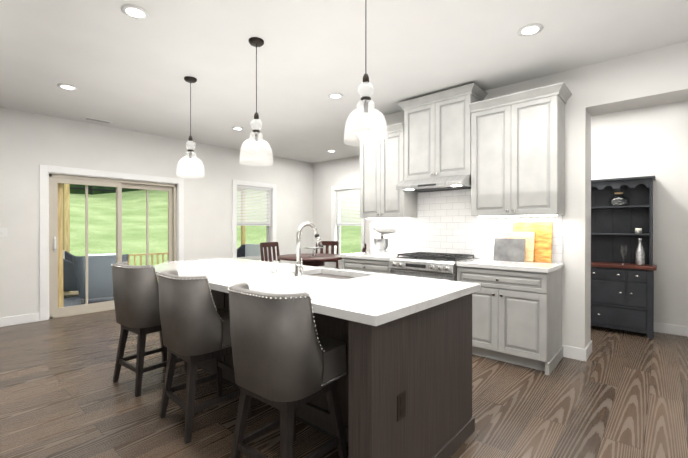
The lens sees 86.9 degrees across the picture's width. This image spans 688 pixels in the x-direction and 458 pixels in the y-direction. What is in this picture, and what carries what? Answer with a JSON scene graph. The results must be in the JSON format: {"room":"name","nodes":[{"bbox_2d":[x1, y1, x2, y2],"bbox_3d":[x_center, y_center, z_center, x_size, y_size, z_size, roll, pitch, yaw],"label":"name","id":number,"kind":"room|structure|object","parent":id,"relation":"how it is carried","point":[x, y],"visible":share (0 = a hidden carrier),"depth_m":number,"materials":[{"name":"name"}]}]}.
{"room":"kitchen","nodes":[
{"label":"kitchen","id":0,"kind":"room"},
{"bbox_2d":[0,107,312,317],"bbox_3d":[-3.692,-0.144,5.451,0.160,2.780,9.350,0,0,41],"label":"wall","id":1,"kind":"structure","parent":0,"point":[30,142],"depth_m":5.66,"materials":[{"name":"paint"}]},
{"bbox_2d":[0,313,39,326],"bbox_3d":[-5.328,1.196,3.472,0.014,0.115,3.750,0,0,41],"label":"baseboard","id":2,"kind":"structure","parent":1,"relation":"attached to","point":[34,317],"depth_m":4.72,"materials":[{"name":"white wood"}]},
{"bbox_2d":[39,165,183,320],"bbox_3d":[-3.497,0.195,5.653,0.168,2.100,1.950,0,0,41],"label":"door frame","id":3,"kind":"structure","parent":1,"relation":"attached to","point":[55,311],"depth_m":5.34,"materials":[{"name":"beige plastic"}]},
{"bbox_2d":[237,188,269,259],"bbox_3d":[-1.905,-0.087,7.522,0.080,1.508,0.856,0,0,41],"label":"window","id":4,"kind":"structure","parent":1,"relation":"in","point":[267,240],"depth_m":7.73,"materials":[{"name":"grey plastic"}]},
{"bbox_2d":[237,186,270,225],"bbox_3d":[-1.853,-0.446,7.474,0.050,0.786,0.848,0,0,41],"label":"window blinds","id":5,"kind":"object","parent":4,"relation":"attached to","point":[253,198],"visible":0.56,"depth_m":7.45,"materials":[{"name":"white plastic"}]},
{"bbox_2d":[232,180,276,261],"bbox_3d":[-1.843,-0.080,7.467,0.145,1.725,1.100,0,0,41],"label":"window frame","id":6,"kind":"structure","parent":1,"relation":"attached to","point":[235,183],"depth_m":7.24,"materials":[{"name":"white wood"}]},
{"bbox_2d":[313,156,369,268],"bbox_3d":[0.571,-0.153,7.630,3.350,2.780,0.160,0,0,41],"label":"wall","id":7,"kind":"structure","parent":0,"point":[327,175],"depth_m":8.34,"materials":[{"name":"paint"}]},
{"bbox_2d":[331,184,364,262],"bbox_3d":[0.098,-0.082,7.978,1.000,1.725,0.145,0,0,41],"label":"window frame","id":8,"kind":"structure","parent":7,"relation":"attached to","point":[334,189],"depth_m":8.21,"materials":[{"name":"white wood"}]},
{"bbox_2d":[337,193,360,253],"bbox_3d":[0.152,-0.089,8.040,0.756,1.508,0.080,0,0,41],"label":"window","id":9,"kind":"structure","parent":7,"relation":"in","point":[339,234],"depth_m":8.24,"materials":[{"name":"grey plastic"}]},
{"bbox_2d":[336,189,360,225],"bbox_3d":[0.106,-0.448,7.986,0.748,0.786,0.050,0,0,41],"label":"window blinds","id":10,"kind":"object","parent":9,"relation":"attached to","point":[348,192],"visible":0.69,"depth_m":7.98,"materials":[{"name":"white plastic"}]},
{"bbox_2d":[0,309,687,457],"bbox_3d":[0.184,1.319,2.036,10.220,0.120,9.350,0,0,41],"label":"floor","id":11,"kind":"structure","parent":0,"point":[618,393],"depth_m":2.58,"materials":[{"name":"brown wood"}]},
{"bbox_2d":[111,261,186,396],"bbox_3d":[-1.590,0.768,2.990,0.523,0.975,0.506,0,0,41],"label":"stool","id":12,"kind":"object","parent":11,"relation":"on","point":[136,295],"visible":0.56,"depth_m":2.77,"materials":[{"name":"grey leather"}]},
{"bbox_2d":[157,269,251,443],"bbox_3d":[-0.940,0.770,2.416,0.524,0.975,0.501,0,0,41],"label":"stool","id":13,"kind":"object","parent":11,"relation":"on","point":[195,325],"visible":0.92,"depth_m":2.20,"materials":[{"name":"grey leather"}]},
{"bbox_2d":[260,242,280,262],"bbox_3d":[-1.143,0.749,6.499,0.551,0.985,0.490,0,0,31],"label":"dining chair","id":14,"kind":"object","parent":11,"relation":"on","point":[265,245],"visible":0.21,"depth_m":6.61,"materials":[{"name":"brown wood"}]},
{"bbox_2d":[227,282,347,457],"bbox_3d":[-0.289,0.773,1.841,0.524,0.975,0.497,0,0,41],"label":"stool","id":15,"kind":"object","parent":11,"relation":"on","point":[288,360],"visible":1,"depth_m":1.64,"materials":[{"name":"grey leather"}]},
{"bbox_2d":[277,253,341,266],"bbox_3d":[-0.528,0.855,6.124,1.180,0.775,1.180,0,0,41],"label":"dining table","id":16,"kind":"object","parent":11,"relation":"on","point":[319,260],"visible":0.46,"depth_m":5.93,"materials":[{"name":"brown wood"}]},
{"bbox_2d":[304,247,322,256],"bbox_3d":[-0.506,0.392,5.996,0.310,0.150,0.310,0,0,41],"label":"glass cake stand","id":17,"kind":"object","parent":16,"relation":"on","point":[312,251],"visible":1,"depth_m":5.99,"materials":[{"name":"clear glass"}]},
{"bbox_2d":[167,289,474,457],"bbox_3d":[-0.621,0.819,2.812,2.889,0.876,1.058,0,0,41],"label":"kitchen island","id":18,"kind":"object","parent":11,"relation":"on","point":[404,388],"depth_m":1.79,"materials":[{"name":"brown wood"}]},
{"bbox_2d":[154,261,449,328],"bbox_3d":[-0.762,0.361,2.650,2.945,0.040,0.655,0,0,41],"label":"island countertop","id":19,"kind":"structure","parent":18,"relation":"on","point":[364,302],"depth_m":2.01,"materials":[{"name":"white stone"}]},
{"bbox_2d":[272,261,280,272],"bbox_3d":[-0.525,0.296,2.815,0.042,0.090,0.077,0,0,41],"label":"soap dispenser","id":20,"kind":"object","parent":19,"relation":"on","point":[274,267],"visible":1,"depth_m":2.79,"materials":[{"name":"silver metal"}]},
{"bbox_2d":[194,257,480,300],"bbox_3d":[-0.401,0.360,3.059,2.945,0.040,0.437,0,0,41],"label":"island countertop","id":21,"kind":"structure","parent":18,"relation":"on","point":[456,289],"depth_m":2.47,"materials":[{"name":"white stone"}]},
{"bbox_2d":[294,222,322,275],"bbox_3d":[-0.247,0.148,2.669,0.090,0.388,0.267,0,0,41],"label":"faucet","id":22,"kind":"object","parent":21,"relation":"on","point":[299,268],"visible":1,"depth_m":2.60,"materials":[{"name":"silver metal"}]},
{"bbox_2d":[310,273,353,280],"bbox_3d":[-0.094,0.478,2.738,0.582,0.218,0.372,0,0,41],"label":"sink","id":23,"kind":"object","parent":21,"relation":"in","point":[343,275],"depth_m":2.91,"materials":[{"name":"silver metal"}]},
{"bbox_2d":[316,241,338,268],"bbox_3d":[-0.378,0.747,6.869,0.490,0.985,0.551,0,0,11],"label":"dining chair","id":24,"kind":"object","parent":11,"relation":"on","point":[332,244],"visible":0.25,"depth_m":7.08,"materials":[{"name":"brown wood"}]},
{"bbox_2d":[362,243,366,251],"bbox_3d":[0.092,0.750,6.119,0.551,0.985,0.490,0,0,0],"label":"dining chair","id":25,"kind":"object","parent":11,"relation":"on","point":[364,247],"visible":0.21,"depth_m":5.90,"materials":[{"name":"brown wood"}]},
{"bbox_2d":[342,258,390,273],"bbox_3d":[0.449,0.811,4.601,0.770,0.875,0.643,0,0,41],"label":"base cabinet","id":26,"kind":"object","parent":11,"relation":"on","point":[373,266],"visible":0.19,"depth_m":4.37,"materials":[{"name":"grey paint"}]},
{"bbox_2d":[388,252,478,280],"bbox_3d":[0.994,0.773,4.055,0.760,0.956,0.718,0,0,41],"label":"range","id":27,"kind":"object","parent":11,"relation":"on","point":[441,266],"visible":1,"depth_m":3.85,"materials":[{"name":"metal"}]},
{"bbox_2d":[457,266,562,374],"bbox_3d":[1.621,0.816,3.567,0.817,0.875,0.643,0,0,41],"label":"base cabinet","id":28,"kind":"object","parent":11,"relation":"on","point":[516,317],"visible":0.83,"depth_m":3.29,"materials":[{"name":"grey paint"}]},
{"bbox_2d":[340,252,563,272],"bbox_3d":[1.043,0.356,4.083,2.375,0.040,0.632,0,0,41],"label":"countertop","id":29,"kind":"structure","parent":28,"relation":"on","point":[543,267],"depth_m":3.48,"materials":[{"name":"white stone"}]},
{"bbox_2d":[372,224,400,254],"bbox_3d":[0.530,0.140,4.626,0.365,0.387,0.216,0,0,41],"label":"stand mixer","id":30,"kind":"object","parent":29,"relation":"on","point":[383,244],"visible":0.98,"depth_m":4.54,"materials":[{"name":"white metal"}]},
{"bbox_2d":[493,222,552,262],"bbox_3d":[1.813,0.137,3.696,0.520,0.399,0.155,0,0,41],"label":"cutting boards","id":31,"kind":"object","parent":29,"relation":"on","point":[526,242],"visible":0.98,"depth_m":3.65,"materials":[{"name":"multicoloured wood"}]},
{"bbox_2d":[591,176,656,338],"bbox_3d":[3.166,0.322,4.610,1.220,1.855,0.430,0,0,41],"label":"hutch","id":32,"kind":"object","parent":11,"relation":"on","point":[622,296],"visible":0.46,"depth_m":4.42,"materials":[{"name":"grey paint"}]},
{"bbox_2d":[608,192,629,205],"bbox_3d":[3.410,-0.358,4.505,0.220,0.170,0.220,0,0,41],"label":"jar","id":33,"kind":"object","parent":32,"relation":"in","point":[620,204],"visible":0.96,"depth_m":4.47,"materials":[{"name":"clear glass"}]},
{"bbox_2d":[619,245,627,264],"bbox_3d":[3.355,0.321,4.356,0.082,0.231,0.082,0,0,41],"label":"wine glass","id":34,"kind":"object","parent":32,"relation":"in","point":[622,252],"visible":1,"depth_m":4.36,"materials":[{"name":"clear glass"}]},
{"bbox_2d":[635,228,641,232],"bbox_3d":[3.559,0.031,4.389,0.068,0.063,0.068,0,0,41],"label":"candle","id":35,"kind":"object","parent":32,"relation":"in","point":[638,230],"visible":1,"depth_m":4.36,"materials":[{"name":"white wax"}]},
{"bbox_2d":[635,239,644,265],"bbox_3d":[3.481,0.281,4.272,0.088,0.311,0.088,0,0,41],"label":"bottle","id":36,"kind":"object","parent":32,"relation":"in","point":[639,256],"visible":1,"depth_m":4.25,"materials":[{"name":"silver metal"}]},
{"bbox_2d":[0,0,687,162],"bbox_3d":[0.117,-1.581,2.084,10.400,0.120,9.350,0,0,41],"label":"ceiling","id":37,"kind":"structure","parent":0,"point":[113,63],"depth_m":3.21,"materials":[{"name":"paint"}]},
{"bbox_2d":[57,84,76,89],"bbox_3d":[-2.984,-1.524,3.920,0.176,0.012,0.176,0,0,41],"label":"recessed light","id":38,"kind":"object","parent":37,"relation":"in","point":[67,86],"visible":0.98,"depth_m":3.90,"materials":[{"name":"white plastic"}]},
{"bbox_2d":[83,117,111,123],"bbox_3d":[-3.486,-1.528,5.150,0.120,0.010,0.320,0,0,41],"label":"ceiling vent","id":39,"kind":"object","parent":37,"relation":"in","point":[97,120],"visible":1,"depth_m":5.13,"materials":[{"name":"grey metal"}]},
{"bbox_2d":[121,5,148,19],"bbox_3d":[-1.468,-1.519,2.555,0.176,0.012,0.176,0,0,41],"label":"recessed light","id":40,"kind":"object","parent":37,"relation":"in","point":[135,11],"visible":0.98,"depth_m":2.55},
{"bbox_2d":[176,76,204,177],"bbox_3d":[-1.569,-1.029,3.713,0.274,0.996,0.274,0,0,41],"label":"pendant light","id":41,"kind":"object","parent":37,"relation":"hanging from","point":[189,79],"visible":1,"depth_m":3.70,"materials":[{"name":"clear glass"}]},
{"bbox_2d":[239,37,272,165],"bbox_3d":[-0.714,-1.026,2.959,0.274,0.996,0.274,0,0,41],"label":"pendant light","id":42,"kind":"object","parent":37,"relation":"hanging from","point":[256,42],"visible":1,"depth_m":2.95,"materials":[{"name":"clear glass"}]},
{"bbox_2d":[328,93,342,98],"bbox_3d":[-0.096,-1.525,4.185,0.176,0.012,0.176,0,0,41],"label":"recessed light","id":43,"kind":"object","parent":37,"relation":"in","point":[336,95],"visible":1,"depth_m":4.17,"materials":[{"name":"white plastic"}]},
{"bbox_2d":[344,0,387,146],"bbox_3d":[0.134,-1.023,2.211,0.274,0.996,0.274,0,0,41],"label":"pendant light","id":44,"kind":"object","parent":37,"relation":"hanging from","point":[366,119],"visible":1,"depth_m":2.20,"materials":[{"name":"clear glass"}]},
{"bbox_2d":[518,24,542,35],"bbox_3d":[1.429,-1.520,2.786,0.176,0.012,0.176,0,0,41],"label":"recessed light","id":45,"kind":"object","parent":37,"relation":"in","point":[529,29],"visible":0.98,"depth_m":2.77,"materials":[{"name":"white plastic"}]},
{"bbox_2d":[370,41,687,348],"bbox_3d":[3.115,-0.134,2.918,7.000,2.780,0.360,0,0,41],"label":"wall","id":46,"kind":"structure","parent":0,"point":[654,77],"depth_m":3.45,"materials":[{"name":"paint"}]},
{"bbox_2d":[353,123,416,217],"bbox_3d":[0.527,-0.693,4.698,0.739,1.124,0.386,0,0,41],"label":"upper cabinet","id":47,"kind":"object","parent":46,"relation":"attached to","point":[381,172],"visible":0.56,"depth_m":4.55,"materials":[{"name":"grey paint"}]},
{"bbox_2d":[367,218,409,218],"bbox_3d":[0.566,-0.125,4.700,0.620,0.011,0.060,0,0,41],"label":"led light","id":48,"kind":"object","parent":47,"relation":"attached to","point":[367,218],"depth_m":4.66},
{"bbox_2d":[395,175,470,191],"bbox_3d":[1.067,-0.500,4.132,0.808,0.114,0.522,0,0,41],"label":"range hood","id":49,"kind":"object","parent":46,"relation":"attached to","point":[459,182],"visible":0.98,"depth_m":3.97,"materials":[{"name":"metal"}]},
{"bbox_2d":[397,83,487,180],"bbox_3d":[1.111,-1.028,4.181,0.934,0.934,0.386,0,0,41],"label":"upper cabinet","id":50,"kind":"object","parent":46,"relation":"attached to","point":[437,134],"visible":0.81,"depth_m":4.04,"materials":[{"name":"grey paint"}]},
{"bbox_2d":[370,189,562,262],"bbox_3d":[1.248,-0.056,4.316,2.350,0.783,0.009,0,0,41],"label":"tile backsplash","id":51,"kind":"structure","parent":46,"relation":"attached to","point":[444,222],"depth_m":4.28,"materials":[{"name":"white tile"}]},
{"bbox_2d":[469,82,571,215],"bbox_3d":[1.741,-0.709,3.627,0.859,1.164,0.386,0,0,41],"label":"upper cabinet","id":52,"kind":"object","parent":46,"relation":"attached to","point":[517,153],"visible":1,"depth_m":3.50,"materials":[{"name":"grey paint"}]},
{"bbox_2d":[478,215,556,216],"bbox_3d":[1.732,-0.121,3.671,0.730,0.011,0.060,0,0,41],"label":"led light","id":53,"kind":"object","parent":52,"relation":"attached to","point":[478,216],"depth_m":3.59,"materials":[{"name":"white plastic"}]},
{"bbox_2d":[583,340,591,361],"bbox_3d":[2.391,1.196,3.553,0.017,0.115,0.374,0,0,41],"label":"baseboard","id":54,"kind":"structure","parent":46,"relation":"attached to","point":[587,351],"depth_m":3.46,"materials":[{"name":"white wood"}]},
{"bbox_2d":[591,100,687,326],"bbox_3d":[3.316,-0.141,4.694,4.650,2.780,0.390,0,0,41],"label":"wall","id":55,"kind":"structure","parent":0,"point":[647,141],"depth_m":4.34,"materials":[{"name":"paint"}]},
{"bbox_2d":[654,322,687,335],"bbox_3d":[2.790,1.189,5.228,3.164,0.115,0.014,0,0,41],"label":"baseboard","id":56,"kind":"structure","parent":55,"relation":"attached to","point":[658,327],"depth_m":4.28,"materials":[{"name":"white wood"}]},
{"label":"outside","id":57,"kind":"structure","parent":0,"visible":0},
{"bbox_2d":[70,184,360,280],"bbox_3d":[-13.474,-10.911,37.425,110.000,25.550,118.817,0,0,41],"label":"terrain","id":58,"kind":"structure","parent":57,"point":[101,219],"depth_m":21.23,"materials":[{"name":"green plant"}]},
{"bbox_2d":[52,183,244,318],"bbox_3d":[-4.038,0.167,7.524,3.080,3.260,6.600,0,0,41],"label":"porch","id":59,"kind":"object","parent":58,"relation":"on","point":[68,298],"visible":0.04,"depth_m":6.77,"materials":[{"name":"brown wood"}]},
{"bbox_2d":[63,250,77,291],"bbox_3d":[-5.248,0.860,6.915,0.908,0.860,0.872,0,0,41],"label":"wicker chair","id":60,"kind":"object","parent":59,"relation":"on","point":[69,280],"visible":0.1,"depth_m":6.65,"materials":[{"name":"wicker"}]},
{"bbox_2d":[72,253,128,304],"bbox_3d":[-4.199,0.862,6.313,0.822,0.860,0.873,0,0,41],"label":"wicker chair","id":61,"kind":"object","parent":59,"relation":"on","point":[100,282],"visible":0.58,"depth_m":5.99,"materials":[{"name":"fabric"}]},
{"bbox_2d":[237,244,263,256],"bbox_3d":[-2.214,0.850,9.201,1.626,0.860,0.723,0,0,41],"label":"wicker sofa","id":62,"kind":"object","parent":59,"relation":"on","point":[245,250],"visible":0.15,"depth_m":9.54,"materials":[{"name":"fabric"}]}
]}

